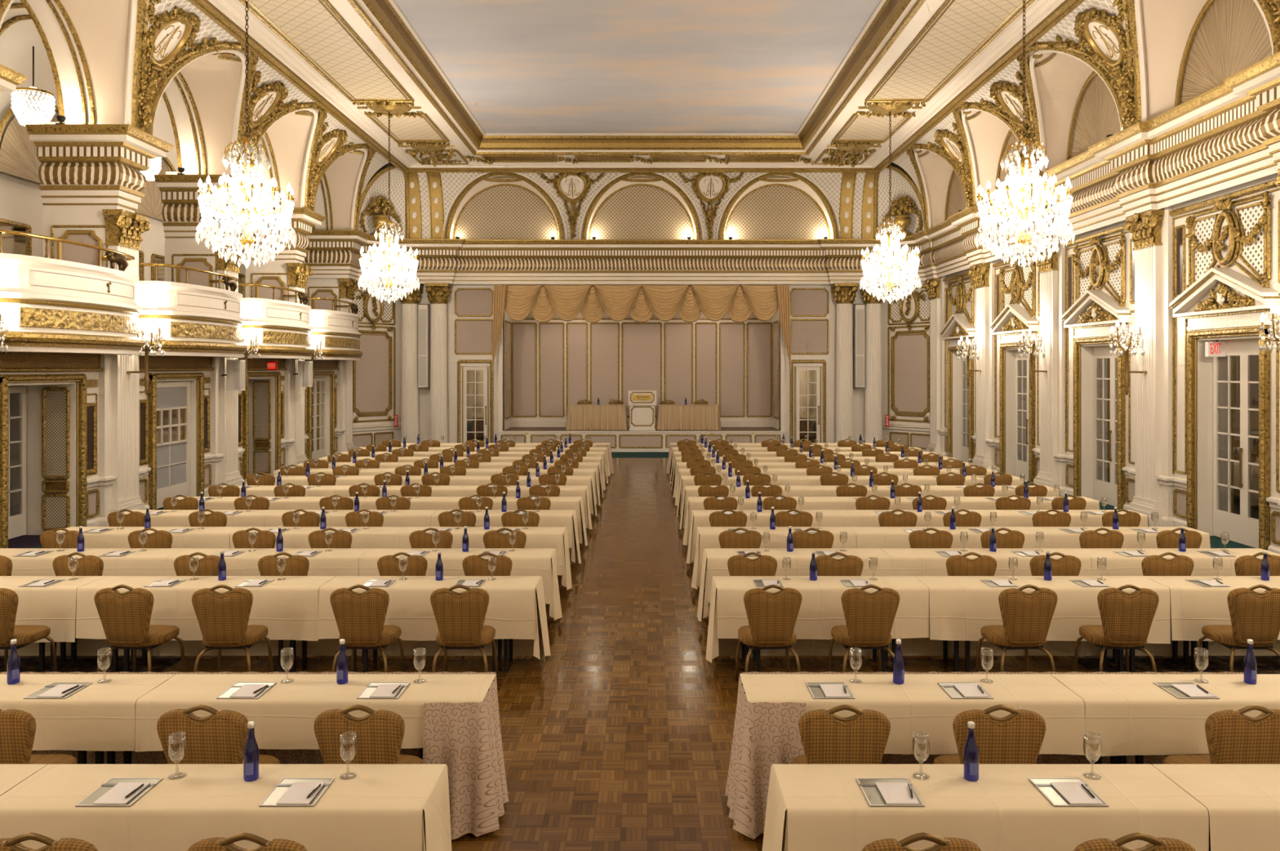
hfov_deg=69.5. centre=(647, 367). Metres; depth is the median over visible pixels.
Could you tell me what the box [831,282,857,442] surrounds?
column
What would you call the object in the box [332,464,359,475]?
banquet chair
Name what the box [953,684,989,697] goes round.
notepad
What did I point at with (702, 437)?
water bottle
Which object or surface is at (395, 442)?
banquet chair
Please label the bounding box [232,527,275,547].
banquet chair
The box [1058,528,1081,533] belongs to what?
board
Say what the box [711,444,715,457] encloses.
water bottle
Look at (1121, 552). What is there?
board
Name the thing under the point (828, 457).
banquet chair
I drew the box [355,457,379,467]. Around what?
banquet chair
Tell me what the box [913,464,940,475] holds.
banquet chair
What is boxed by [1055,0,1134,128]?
cartouche
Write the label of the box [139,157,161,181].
pendant
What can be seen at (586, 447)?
banquet chair
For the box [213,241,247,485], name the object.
pilaster
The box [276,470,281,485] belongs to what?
water bottle
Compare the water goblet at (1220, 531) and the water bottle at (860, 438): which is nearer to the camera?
the water goblet at (1220, 531)
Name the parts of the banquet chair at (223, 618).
leg, leg, handle, backrest, seat frame, seat, leg, leg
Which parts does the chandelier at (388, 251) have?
candle arm, candle arm, crown arm, chain, stem, candle arm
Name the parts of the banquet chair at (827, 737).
seat, handle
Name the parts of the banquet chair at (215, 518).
handle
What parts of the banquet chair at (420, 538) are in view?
handle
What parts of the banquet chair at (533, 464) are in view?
handle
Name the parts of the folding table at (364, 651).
leg, leg, leg, leg, leg, leg, leg, leg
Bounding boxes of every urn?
[360,195,401,236]
[882,195,923,235]
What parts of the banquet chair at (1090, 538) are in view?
handle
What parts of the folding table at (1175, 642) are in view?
leg, leg, leg, leg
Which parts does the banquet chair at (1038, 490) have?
handle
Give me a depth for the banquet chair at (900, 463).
17.54 m
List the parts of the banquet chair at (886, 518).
handle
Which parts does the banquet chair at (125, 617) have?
leg, handle, backrest, leg, seat frame, seat, leg, leg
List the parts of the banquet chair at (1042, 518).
handle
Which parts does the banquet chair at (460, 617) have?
leg, leg, handle, backrest, seat frame, seat, leg, leg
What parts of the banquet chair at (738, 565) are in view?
handle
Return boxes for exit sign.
[266,358,277,370]
[1204,339,1227,356]
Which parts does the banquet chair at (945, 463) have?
handle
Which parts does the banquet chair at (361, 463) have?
handle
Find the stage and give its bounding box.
[497,426,785,451]
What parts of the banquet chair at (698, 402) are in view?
backrest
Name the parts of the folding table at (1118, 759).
leg, leg, leg, leg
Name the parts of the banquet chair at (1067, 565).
handle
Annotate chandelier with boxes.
[195,0,297,268]
[357,111,420,303]
[859,111,921,303]
[974,0,1075,268]
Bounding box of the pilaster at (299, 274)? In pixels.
[286,262,312,467]
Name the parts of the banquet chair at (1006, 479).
handle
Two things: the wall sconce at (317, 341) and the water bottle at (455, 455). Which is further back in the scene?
the wall sconce at (317, 341)
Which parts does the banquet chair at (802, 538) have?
handle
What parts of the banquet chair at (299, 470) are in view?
handle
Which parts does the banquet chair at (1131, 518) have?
handle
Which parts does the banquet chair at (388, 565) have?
handle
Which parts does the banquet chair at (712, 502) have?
handle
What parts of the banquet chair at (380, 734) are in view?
handle, seat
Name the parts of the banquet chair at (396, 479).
handle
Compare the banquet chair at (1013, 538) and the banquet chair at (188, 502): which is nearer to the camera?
the banquet chair at (1013, 538)
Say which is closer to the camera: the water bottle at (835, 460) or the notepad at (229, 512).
the notepad at (229, 512)
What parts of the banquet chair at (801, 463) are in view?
handle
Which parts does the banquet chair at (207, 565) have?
handle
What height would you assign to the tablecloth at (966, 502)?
0.736 m
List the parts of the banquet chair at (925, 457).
handle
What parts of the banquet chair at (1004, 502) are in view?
handle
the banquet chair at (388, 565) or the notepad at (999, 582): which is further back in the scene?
the banquet chair at (388, 565)
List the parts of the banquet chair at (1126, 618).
leg, leg, seat, seat frame, leg, backrest, handle, leg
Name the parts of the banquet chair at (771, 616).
leg, leg, seat, seat frame, backrest, handle, leg, leg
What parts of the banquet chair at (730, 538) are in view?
handle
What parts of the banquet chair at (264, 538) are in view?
handle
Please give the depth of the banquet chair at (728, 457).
18.70 m
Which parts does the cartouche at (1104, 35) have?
gilt frame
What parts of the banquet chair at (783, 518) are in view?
handle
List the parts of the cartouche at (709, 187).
gilt frame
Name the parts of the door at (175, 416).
pane, frame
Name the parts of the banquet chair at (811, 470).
handle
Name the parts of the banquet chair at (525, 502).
handle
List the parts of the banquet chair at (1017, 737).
seat, handle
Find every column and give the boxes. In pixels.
[395,282,423,442]
[424,282,452,442]
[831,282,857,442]
[860,282,886,442]
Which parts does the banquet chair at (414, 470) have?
handle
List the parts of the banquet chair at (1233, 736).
seat, backrest, handle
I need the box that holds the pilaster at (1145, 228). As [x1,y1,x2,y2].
[1123,208,1164,526]
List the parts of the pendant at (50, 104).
chain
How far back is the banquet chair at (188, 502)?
12.49 m
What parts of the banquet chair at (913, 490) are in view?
handle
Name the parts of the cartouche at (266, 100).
gilt frame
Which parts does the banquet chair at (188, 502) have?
handle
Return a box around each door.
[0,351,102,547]
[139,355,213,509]
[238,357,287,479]
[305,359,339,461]
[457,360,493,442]
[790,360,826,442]
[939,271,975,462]
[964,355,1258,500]
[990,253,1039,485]
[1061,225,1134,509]
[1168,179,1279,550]
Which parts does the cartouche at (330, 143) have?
gilt frame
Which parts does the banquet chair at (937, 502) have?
handle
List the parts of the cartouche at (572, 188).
gilt frame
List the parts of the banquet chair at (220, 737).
handle, backrest, seat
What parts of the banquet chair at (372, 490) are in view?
handle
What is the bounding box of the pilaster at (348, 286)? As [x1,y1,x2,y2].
[337,277,358,451]
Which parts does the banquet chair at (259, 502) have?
handle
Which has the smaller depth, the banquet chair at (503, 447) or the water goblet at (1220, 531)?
the water goblet at (1220, 531)
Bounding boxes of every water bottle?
[6,638,20,684]
[76,525,84,551]
[144,506,151,528]
[199,491,204,511]
[217,550,226,580]
[240,480,245,497]
[243,720,258,781]
[275,525,283,551]
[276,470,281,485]
[306,461,310,476]
[320,506,326,528]
[331,454,335,469]
[336,638,348,684]
[352,449,356,462]
[354,491,359,511]
[371,444,374,457]
[382,480,386,497]
[388,440,391,452]
[403,436,405,447]
[405,470,409,484]
[417,432,419,443]
[423,461,427,475]
[435,550,443,580]
[440,454,443,468]
[453,449,457,462]
[462,525,468,551]
[466,444,470,457]
[476,440,479,452]
[484,506,489,528]
[485,436,488,447]
[501,491,506,511]
[515,480,520,497]
[526,470,530,486]
[535,461,539,476]
[542,454,546,469]
[550,449,553,462]
[556,444,559,457]
[560,440,563,452]
[564,436,567,447]
[568,432,571,443]
[701,432,703,443]
[704,436,706,447]
[708,440,711,452]
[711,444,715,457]
[715,449,719,462]
[722,454,725,469]
[728,461,732,476]
[736,470,740,486]
[745,480,750,497]
[756,491,762,511]
[769,506,775,528]
[782,432,784,443]
[786,525,793,551]
[790,436,793,447]
[800,440,802,452]
[808,444,812,457]
[809,550,817,580]
[820,449,823,462]
[834,454,837,469]
[850,461,854,476]
[858,432,862,443]
[869,470,873,486]
[872,436,875,447]
[885,440,888,452]
[890,480,894,497]
[893,638,904,684]
[901,444,904,457]
[916,491,922,511]
[918,449,921,462]
[938,454,942,469]
[950,506,955,528]
[962,461,966,476]
[963,720,978,781]
[989,525,996,551]
[991,470,995,486]
[1023,480,1028,497]
[1044,550,1052,580]
[1062,491,1068,511]
[1112,506,1119,528]
[1178,525,1186,551]
[1243,638,1257,684]
[1260,550,1269,580]
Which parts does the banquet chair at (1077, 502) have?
handle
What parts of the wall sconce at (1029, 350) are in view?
candle arm, stem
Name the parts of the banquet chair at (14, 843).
handle, backrest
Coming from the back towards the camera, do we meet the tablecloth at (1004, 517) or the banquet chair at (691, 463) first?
the banquet chair at (691, 463)
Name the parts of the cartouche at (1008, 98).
gilt frame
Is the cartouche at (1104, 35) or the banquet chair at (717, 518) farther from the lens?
the cartouche at (1104, 35)
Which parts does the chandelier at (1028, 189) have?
bulb, bulb, bulb, candle arm, candle arm, bulb, candle arm, candle arm, bulb, candle arm, chain, stem, crown arm, bulb, candle arm, bulb, candle arm, candle arm, candle arm, candle arm, bulb, candle arm, candle arm, bulb, bulb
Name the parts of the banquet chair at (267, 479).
handle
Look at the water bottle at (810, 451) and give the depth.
19.54 m
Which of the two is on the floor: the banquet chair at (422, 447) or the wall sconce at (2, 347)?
the banquet chair at (422, 447)
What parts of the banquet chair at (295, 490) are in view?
handle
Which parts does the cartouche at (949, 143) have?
gilt frame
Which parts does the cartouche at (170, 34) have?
gilt frame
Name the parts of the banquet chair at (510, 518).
handle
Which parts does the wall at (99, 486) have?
dado moulding, chair rail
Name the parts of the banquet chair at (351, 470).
handle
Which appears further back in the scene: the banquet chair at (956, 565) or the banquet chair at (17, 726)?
the banquet chair at (956, 565)
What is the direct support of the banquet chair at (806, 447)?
on the floor
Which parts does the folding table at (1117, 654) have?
leg, leg, leg, leg, leg, leg, leg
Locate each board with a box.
[13,550,53,556]
[18,578,65,586]
[23,681,93,698]
[75,777,162,806]
[82,528,114,533]
[97,550,136,556]
[143,578,186,586]
[167,528,195,533]
[213,550,245,556]
[216,681,276,698]
[234,578,274,586]
[258,777,334,806]
[266,528,290,533]
[292,550,322,556]
[333,528,360,533]
[356,681,409,698]
[362,578,396,586]
[400,550,430,556]
[427,528,453,533]
[453,578,485,586]
[481,550,506,556]
[736,550,762,556]
[752,578,783,586]
[793,528,817,533]
[805,681,854,698]
[814,550,842,556]
[840,578,871,586]
[856,777,924,806]
[902,528,929,533]
[934,511,944,514]
[935,550,967,556]
[937,681,993,698]
[968,528,982,533]
[980,578,1018,586]
[984,497,995,500]
[1011,550,1043,556]
[1017,511,1031,514]
[1028,777,1108,806]
[1037,497,1052,500]
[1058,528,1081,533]
[1068,578,1110,586]
[1081,511,1097,514]
[1112,550,1149,556]
[1129,528,1158,533]
[1153,681,1219,698]
[1185,578,1231,586]
[1196,550,1235,556]
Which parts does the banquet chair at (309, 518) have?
handle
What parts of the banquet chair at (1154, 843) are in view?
backrest, handle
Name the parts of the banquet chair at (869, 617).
leg, leg, seat, seat frame, backrest, handle, leg, leg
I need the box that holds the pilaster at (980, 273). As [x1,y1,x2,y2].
[968,262,990,467]
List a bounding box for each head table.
[565,404,628,430]
[655,404,721,430]
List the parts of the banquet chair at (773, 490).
handle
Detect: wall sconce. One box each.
[0,305,8,352]
[125,320,165,395]
[233,329,261,389]
[302,336,324,385]
[956,335,981,386]
[1017,328,1047,389]
[1108,320,1147,395]
[1258,303,1279,352]
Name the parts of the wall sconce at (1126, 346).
candle arm, candle arm, stem, candle arm, candle arm, wall arm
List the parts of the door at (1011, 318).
frame, transom rail, handle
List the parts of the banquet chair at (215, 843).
handle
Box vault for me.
[0,0,1207,230]
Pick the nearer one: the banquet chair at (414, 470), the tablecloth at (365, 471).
the banquet chair at (414, 470)
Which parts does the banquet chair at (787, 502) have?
handle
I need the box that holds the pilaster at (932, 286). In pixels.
[923,277,941,453]
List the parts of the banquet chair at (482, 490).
handle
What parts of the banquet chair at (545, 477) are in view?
handle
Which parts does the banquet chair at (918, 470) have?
handle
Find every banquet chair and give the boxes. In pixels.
[0,555,12,575]
[0,587,57,671]
[0,708,77,764]
[0,831,97,850]
[40,527,79,547]
[52,551,103,575]
[93,584,186,671]
[106,508,145,526]
[128,527,173,547]
[156,704,279,764]
[162,494,198,509]
[173,551,220,575]
[186,831,307,850]
[188,508,226,526]
[191,584,273,671]
[208,482,239,496]
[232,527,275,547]
[234,494,269,509]
[246,471,275,485]
[257,551,309,575]
[273,482,305,496]
[280,464,306,475]
[281,508,319,526]
[303,457,328,467]
[306,471,336,485]
[308,527,352,547]
[313,704,423,764]
[319,494,353,509]
[327,452,351,462]
[329,584,404,671]
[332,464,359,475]
[345,508,383,526]
[348,447,369,456]
[348,482,379,496]
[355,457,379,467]
[366,443,386,451]
[373,471,402,485]
[374,452,398,462]
[375,494,410,509]
[377,551,427,575]
[382,439,400,446]
[391,447,413,456]
[395,464,421,475]
[400,482,431,496]
[408,443,428,451]
[408,527,453,547]
[413,457,438,467]
[421,438,439,446]
[421,471,449,485]
[429,452,453,462]
[430,584,498,680]
[437,508,475,526]
[440,464,466,475]
[441,447,463,456]
[454,443,475,451]
[454,457,479,467]
[457,494,493,509]
[462,551,512,575]
[465,438,484,446]
[467,452,491,462]
[476,482,507,496]
[477,447,498,456]
[483,527,526,547]
[488,442,508,451]
[490,471,519,485]
[496,439,515,446]
[501,508,539,526]
[502,464,528,475]
[512,457,537,467]
[516,494,551,509]
[521,452,544,462]
[528,447,551,456]
[528,482,559,496]
[535,443,555,451]
[538,471,566,485]
[541,438,560,446]
[546,464,573,475]
[554,457,578,467]
[560,452,582,462]
[564,447,586,456]
[568,443,589,451]
[573,439,592,446]
[577,399,591,404]
[608,399,622,404]
[661,399,675,404]
[676,439,696,446]
[678,442,698,451]
[680,447,702,456]
[681,452,704,462]
[686,457,711,467]
[689,464,715,475]
[693,399,707,404]
[693,471,721,485]
[697,482,728,496]
[703,494,737,509]
[708,508,746,526]
[710,438,728,446]
[714,442,733,451]
[718,447,738,456]
[718,527,761,547]
[724,452,746,462]
[727,551,777,575]
[728,457,752,467]
[734,464,760,475]
[734,584,802,680]
[742,471,770,485]
[751,482,782,496]
[761,438,780,446]
[762,494,796,509]
[767,442,787,451]
[774,508,813,526]
[776,447,797,456]
[784,452,807,462]
[790,704,890,764]
[791,527,834,547]
[793,439,811,446]
[795,457,819,467]
[802,443,822,451]
[806,464,832,475]
[812,447,833,456]
[814,551,863,575]
[820,471,848,485]
[823,452,845,462]
[827,584,899,671]
[835,482,866,496]
[837,439,857,446]
[837,457,860,467]
[851,443,871,451]
[853,464,877,475]
[855,494,889,509]
[862,447,884,456]
[862,831,981,850]
[872,471,898,485]
[875,439,894,446]
[875,452,898,462]
[878,508,917,526]
[888,443,908,451]
[889,482,921,496]
[893,457,918,467]
[903,447,922,456]
[908,527,953,547]
[911,494,946,509]
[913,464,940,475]
[921,452,942,462]
[933,704,1045,764]
[936,471,964,485]
[942,457,963,467]
[942,508,981,526]
[946,551,996,575]
[960,464,986,475]
[963,482,995,496]
[975,584,1057,671]
[980,527,1024,547]
[983,471,1012,485]
[995,494,1031,509]
[1014,482,1047,496]
[1029,551,1081,575]
[1031,508,1071,526]
[1051,494,1086,509]
[1073,584,1159,671]
[1073,831,1195,850]
[1079,527,1124,547]
[1102,508,1141,526]
[1141,551,1194,575]
[1155,527,1201,547]
[1162,704,1279,764]
[1195,584,1279,671]
[1234,551,1279,575]
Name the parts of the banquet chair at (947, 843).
handle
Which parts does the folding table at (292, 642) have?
leg, leg, leg, leg, leg, leg, leg, leg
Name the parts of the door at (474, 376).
pane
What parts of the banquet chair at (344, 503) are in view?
handle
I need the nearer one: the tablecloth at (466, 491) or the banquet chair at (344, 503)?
the banquet chair at (344, 503)
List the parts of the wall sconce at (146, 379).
wall arm, stem, candle arm, candle arm, candle arm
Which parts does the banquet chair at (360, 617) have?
leg, leg, handle, backrest, seat frame, seat, leg, leg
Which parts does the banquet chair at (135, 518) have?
handle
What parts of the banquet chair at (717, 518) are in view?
handle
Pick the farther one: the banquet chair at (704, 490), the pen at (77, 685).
the banquet chair at (704, 490)
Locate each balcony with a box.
[0,229,145,354]
[138,262,247,357]
[238,283,315,359]
[307,297,363,359]
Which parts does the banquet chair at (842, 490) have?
handle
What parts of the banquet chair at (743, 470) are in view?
handle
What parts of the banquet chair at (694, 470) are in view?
handle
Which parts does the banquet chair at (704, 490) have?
handle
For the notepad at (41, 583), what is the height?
0.006 m
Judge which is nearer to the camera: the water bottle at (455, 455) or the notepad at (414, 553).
the notepad at (414, 553)
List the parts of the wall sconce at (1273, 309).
bulb, candle arm, bulb, candle arm, candle arm, bulb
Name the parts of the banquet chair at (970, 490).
handle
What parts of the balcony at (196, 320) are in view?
rail post, rail post, brass rail, moulding, rail post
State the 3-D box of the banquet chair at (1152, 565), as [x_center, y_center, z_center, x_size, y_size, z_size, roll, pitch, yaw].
[4.873,2.185,8.854,0.471,0.935,0.553,0,0,1]
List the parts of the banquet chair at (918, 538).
handle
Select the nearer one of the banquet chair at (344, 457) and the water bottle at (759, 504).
the water bottle at (759, 504)
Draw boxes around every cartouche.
[138,0,217,132]
[242,71,297,173]
[308,122,355,209]
[537,172,604,239]
[677,172,744,239]
[926,121,972,208]
[979,71,1036,173]
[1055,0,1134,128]
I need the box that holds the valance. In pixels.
[494,284,788,322]
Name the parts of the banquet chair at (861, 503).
handle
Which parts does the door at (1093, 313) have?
frame, transom rail, handle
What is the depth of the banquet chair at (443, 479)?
15.23 m
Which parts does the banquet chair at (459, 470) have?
handle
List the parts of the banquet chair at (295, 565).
handle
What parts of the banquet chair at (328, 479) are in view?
handle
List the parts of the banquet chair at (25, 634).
leg, backrest, seat frame, seat, leg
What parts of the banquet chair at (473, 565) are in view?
handle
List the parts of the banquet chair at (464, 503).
handle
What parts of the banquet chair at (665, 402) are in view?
backrest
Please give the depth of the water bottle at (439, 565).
8.22 m
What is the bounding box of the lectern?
[628,390,656,430]
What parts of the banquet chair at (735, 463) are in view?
handle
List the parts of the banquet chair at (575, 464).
handle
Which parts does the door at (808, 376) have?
pane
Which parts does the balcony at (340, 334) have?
brass rail, moulding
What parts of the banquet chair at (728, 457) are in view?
handle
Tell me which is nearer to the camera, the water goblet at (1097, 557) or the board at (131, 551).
the water goblet at (1097, 557)
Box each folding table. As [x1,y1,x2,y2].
[39,577,101,671]
[77,679,167,764]
[112,579,330,671]
[354,638,512,671]
[419,747,422,759]
[741,638,896,671]
[942,640,1134,671]
[1093,755,1143,764]
[1147,577,1208,671]
[1208,816,1210,850]
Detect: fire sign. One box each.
[394,414,397,426]
[884,414,888,426]
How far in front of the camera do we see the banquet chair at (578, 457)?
18.71 m
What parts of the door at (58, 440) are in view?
jamb panel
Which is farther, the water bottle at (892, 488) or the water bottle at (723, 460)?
the water bottle at (723, 460)
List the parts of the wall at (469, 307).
panel moulding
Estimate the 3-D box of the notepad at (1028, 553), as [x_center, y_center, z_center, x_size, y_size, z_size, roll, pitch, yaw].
[3.903,1.883,9.366,0.140,0.006,0.200,0,0,0]
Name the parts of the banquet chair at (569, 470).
handle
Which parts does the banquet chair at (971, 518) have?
handle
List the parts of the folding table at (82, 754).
leg, leg, leg, leg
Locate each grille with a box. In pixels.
[234,361,245,388]
[303,362,312,385]
[418,309,426,354]
[418,355,426,385]
[856,309,864,354]
[856,355,864,385]
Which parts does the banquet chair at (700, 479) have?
handle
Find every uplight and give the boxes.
[55,115,65,124]
[177,167,185,174]
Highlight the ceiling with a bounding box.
[187,0,1084,172]
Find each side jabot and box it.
[491,284,506,373]
[776,284,791,368]
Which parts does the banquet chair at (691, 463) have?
handle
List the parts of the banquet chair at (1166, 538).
handle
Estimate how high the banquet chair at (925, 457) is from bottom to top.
0.935 m
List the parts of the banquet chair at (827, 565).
handle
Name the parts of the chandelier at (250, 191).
bulb, bulb, candle arm, bulb, bulb, candle arm, bulb, candle arm, candle arm, candle arm, bulb, crown arm, stem, chain, candle arm, bulb, candle arm, bulb, candle arm, candle arm, candle arm, bulb, candle arm, bulb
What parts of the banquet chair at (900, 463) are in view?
handle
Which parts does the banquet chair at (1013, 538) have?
handle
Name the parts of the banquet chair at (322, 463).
handle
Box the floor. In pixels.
[0,451,1279,850]
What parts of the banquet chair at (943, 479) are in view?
handle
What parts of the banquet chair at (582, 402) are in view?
backrest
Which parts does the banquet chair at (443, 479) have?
handle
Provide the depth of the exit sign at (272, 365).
21.31 m
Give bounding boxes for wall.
[0,121,353,526]
[0,133,312,297]
[8,376,324,506]
[352,280,929,451]
[373,162,910,442]
[454,185,828,239]
[502,308,780,430]
[928,172,1279,554]
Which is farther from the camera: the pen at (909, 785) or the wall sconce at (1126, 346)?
the wall sconce at (1126, 346)
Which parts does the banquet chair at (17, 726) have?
backrest, seat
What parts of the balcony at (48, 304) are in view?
rail post, rail post, brass rail, moulding, rail post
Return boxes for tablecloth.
[0,547,188,575]
[0,575,109,655]
[0,673,175,751]
[0,764,47,795]
[0,764,451,850]
[56,526,245,547]
[75,575,337,655]
[122,509,278,526]
[134,673,496,751]
[163,496,316,509]
[166,547,372,575]
[206,484,342,496]
[229,526,404,547]
[244,475,368,485]
[264,509,438,526]
[272,467,386,475]
[296,462,401,467]
[306,496,452,509]
[317,575,551,660]
[318,456,417,462]
[334,485,464,496]
[337,451,434,456]
[354,446,441,451]
[358,547,562,620]
[360,475,484,485]
[379,467,493,475]
[393,526,572,590]
[396,462,503,467]
[400,442,455,446]
[413,456,510,462]
[430,451,518,456]
[431,509,581,564]
[437,446,528,451]
[445,496,587,546]
[452,442,535,446]
[459,485,592,530]
[480,475,597,516]
[488,467,600,506]
[500,462,603,497]
[506,456,605,490]
[516,451,608,483]
[526,446,610,476]
[533,442,610,446]
[668,446,753,476]
[670,442,742,446]
[670,451,759,483]
[671,456,766,489]
[673,462,771,497]
[675,467,777,506]
[676,475,788,515]
[679,485,806,530]
[682,496,816,545]
[686,509,841,564]
[691,526,856,589]
[697,547,891,621]
[705,575,928,662]
[739,673,1085,755]
[740,442,826,446]
[751,446,839,451]
[758,451,848,456]
[762,763,1208,850]
[764,456,865,462]
[768,462,873,467]
[774,467,896,475]
[784,475,912,485]
[802,485,934,496]
[810,496,957,509]
[823,442,902,446]
[835,446,921,451]
[835,509,990,526]
[847,451,937,456]
[848,526,1040,547]
[861,456,955,462]
[868,462,976,467]
[880,547,1091,575]
[889,467,998,475]
[905,475,1024,485]
[913,575,1170,655]
[927,485,1060,496]
[947,496,1100,509]
[977,509,1149,526]
[1026,526,1212,548]
[1050,673,1279,756]
[1071,547,1279,575]
[1140,575,1279,655]
[1151,764,1279,850]
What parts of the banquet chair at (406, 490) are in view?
handle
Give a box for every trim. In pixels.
[0,0,1271,242]
[0,0,1279,230]
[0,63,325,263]
[145,0,1127,194]
[302,51,1279,284]
[356,164,925,239]
[358,168,924,239]
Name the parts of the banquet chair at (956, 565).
handle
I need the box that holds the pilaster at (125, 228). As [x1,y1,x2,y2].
[102,208,151,513]
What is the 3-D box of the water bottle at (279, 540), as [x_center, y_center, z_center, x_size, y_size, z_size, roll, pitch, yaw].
[-3.800,1.764,9.534,0.067,0.259,0.067,0,0,-3]
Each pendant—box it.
[10,46,55,125]
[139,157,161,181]
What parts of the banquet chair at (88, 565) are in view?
handle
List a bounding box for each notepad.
[20,551,47,555]
[26,579,57,586]
[36,684,82,697]
[87,528,109,532]
[93,782,150,804]
[105,551,130,555]
[149,511,164,514]
[152,579,180,586]
[169,528,191,532]
[218,551,240,555]
[223,511,239,514]
[229,684,268,697]
[243,579,268,586]
[270,528,285,532]
[275,782,324,804]
[297,551,318,555]
[343,528,356,532]
[368,579,391,586]
[369,684,403,697]
[408,551,426,555]
[434,528,449,532]
[462,579,480,586]
[486,551,503,555]
[724,511,732,514]
[744,551,759,555]
[761,579,780,586]
[800,528,815,532]
[819,684,850,697]
[822,551,839,555]
[849,579,869,586]
[875,782,919,804]
[910,528,927,532]
[944,551,963,555]
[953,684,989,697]
[976,528,989,532]
[991,579,1015,586]
[1021,551,1042,555]
[1025,511,1036,514]
[1043,497,1053,499]
[1050,782,1102,804]
[1067,528,1084,532]
[1080,579,1107,586]
[1089,511,1104,514]
[1123,551,1146,555]
[1138,528,1159,532]
[1171,684,1215,697]
[1197,579,1227,586]
[1207,551,1233,555]
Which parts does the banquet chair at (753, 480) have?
handle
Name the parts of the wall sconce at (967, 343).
stem, wall arm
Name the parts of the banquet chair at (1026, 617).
leg, leg, seat, seat frame, leg, backrest, handle, leg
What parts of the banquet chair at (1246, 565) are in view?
handle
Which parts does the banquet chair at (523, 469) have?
handle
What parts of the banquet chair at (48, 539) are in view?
handle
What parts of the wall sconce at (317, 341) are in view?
stem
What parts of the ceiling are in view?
painted sky panel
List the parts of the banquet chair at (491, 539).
handle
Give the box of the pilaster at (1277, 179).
[1275,168,1279,186]
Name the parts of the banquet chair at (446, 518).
handle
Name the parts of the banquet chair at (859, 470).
handle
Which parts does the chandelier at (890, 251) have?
candle arm, candle arm, stem, chain, crown arm, candle arm, candle arm, candle arm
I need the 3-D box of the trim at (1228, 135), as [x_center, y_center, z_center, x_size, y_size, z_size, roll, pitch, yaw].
[-0.650,-3.303,15.650,18.960,1.345,27.300,0,0,0]
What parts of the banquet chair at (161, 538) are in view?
handle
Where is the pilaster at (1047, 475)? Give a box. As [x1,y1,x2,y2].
[1030,241,1059,488]
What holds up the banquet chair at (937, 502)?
on the floor
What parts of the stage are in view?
panel moulding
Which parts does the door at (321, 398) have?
pane, pane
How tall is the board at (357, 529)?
0.007 m
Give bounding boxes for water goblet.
[56,531,65,551]
[67,556,78,579]
[97,647,111,682]
[167,731,186,778]
[248,531,256,551]
[276,556,285,579]
[280,647,293,682]
[338,731,356,778]
[398,556,407,579]
[413,647,426,682]
[487,557,496,579]
[762,531,769,551]
[782,556,791,579]
[848,647,862,682]
[911,731,929,778]
[960,531,968,551]
[980,647,993,682]
[1008,556,1017,579]
[1035,531,1044,551]
[1083,731,1101,778]
[1097,556,1106,579]
[1193,647,1208,682]
[1212,556,1222,579]
[1220,531,1229,551]
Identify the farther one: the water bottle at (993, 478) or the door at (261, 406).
the door at (261, 406)
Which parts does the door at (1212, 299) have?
frame, transom rail, handle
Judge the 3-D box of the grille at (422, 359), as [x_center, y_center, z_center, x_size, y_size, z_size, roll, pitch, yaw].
[-7.000,0.090,28.753,0.230,0.920,0.015,0,0,0]
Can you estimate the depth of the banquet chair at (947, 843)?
3.41 m
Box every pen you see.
[61,684,79,693]
[124,783,143,798]
[253,684,267,693]
[306,783,320,798]
[391,684,400,693]
[908,783,913,798]
[1081,783,1094,798]
[1196,684,1208,693]
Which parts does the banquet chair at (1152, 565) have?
handle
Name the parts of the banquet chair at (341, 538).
handle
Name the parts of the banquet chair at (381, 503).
handle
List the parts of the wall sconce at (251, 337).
stem, candle arm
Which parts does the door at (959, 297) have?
frame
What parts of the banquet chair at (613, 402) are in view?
backrest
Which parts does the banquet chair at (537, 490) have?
handle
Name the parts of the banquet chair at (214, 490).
handle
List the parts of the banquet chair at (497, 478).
handle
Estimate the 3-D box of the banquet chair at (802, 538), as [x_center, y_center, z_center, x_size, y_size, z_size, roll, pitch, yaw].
[1.777,2.185,10.174,0.471,0.935,0.553,0,0,0]
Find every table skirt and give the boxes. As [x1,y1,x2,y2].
[0,671,508,839]
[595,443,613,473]
[666,442,677,473]
[724,671,1243,839]
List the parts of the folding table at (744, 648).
leg, leg, leg, leg, leg, leg, leg, leg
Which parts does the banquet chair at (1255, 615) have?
leg, leg, seat, seat frame, backrest, handle, leg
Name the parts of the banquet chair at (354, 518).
handle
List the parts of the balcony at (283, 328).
rail post, brass rail, rail post, moulding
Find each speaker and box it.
[221,359,245,390]
[293,360,312,386]
[417,303,430,386]
[853,303,866,386]
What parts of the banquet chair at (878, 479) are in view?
handle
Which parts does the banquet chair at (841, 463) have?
handle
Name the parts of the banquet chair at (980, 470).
handle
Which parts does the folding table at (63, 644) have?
leg, leg, leg, leg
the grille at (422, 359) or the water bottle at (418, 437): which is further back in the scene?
the grille at (422, 359)
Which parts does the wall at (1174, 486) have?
chair rail, dado moulding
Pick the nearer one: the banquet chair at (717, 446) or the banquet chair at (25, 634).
the banquet chair at (25, 634)
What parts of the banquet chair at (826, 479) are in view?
handle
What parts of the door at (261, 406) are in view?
frame, jamb panel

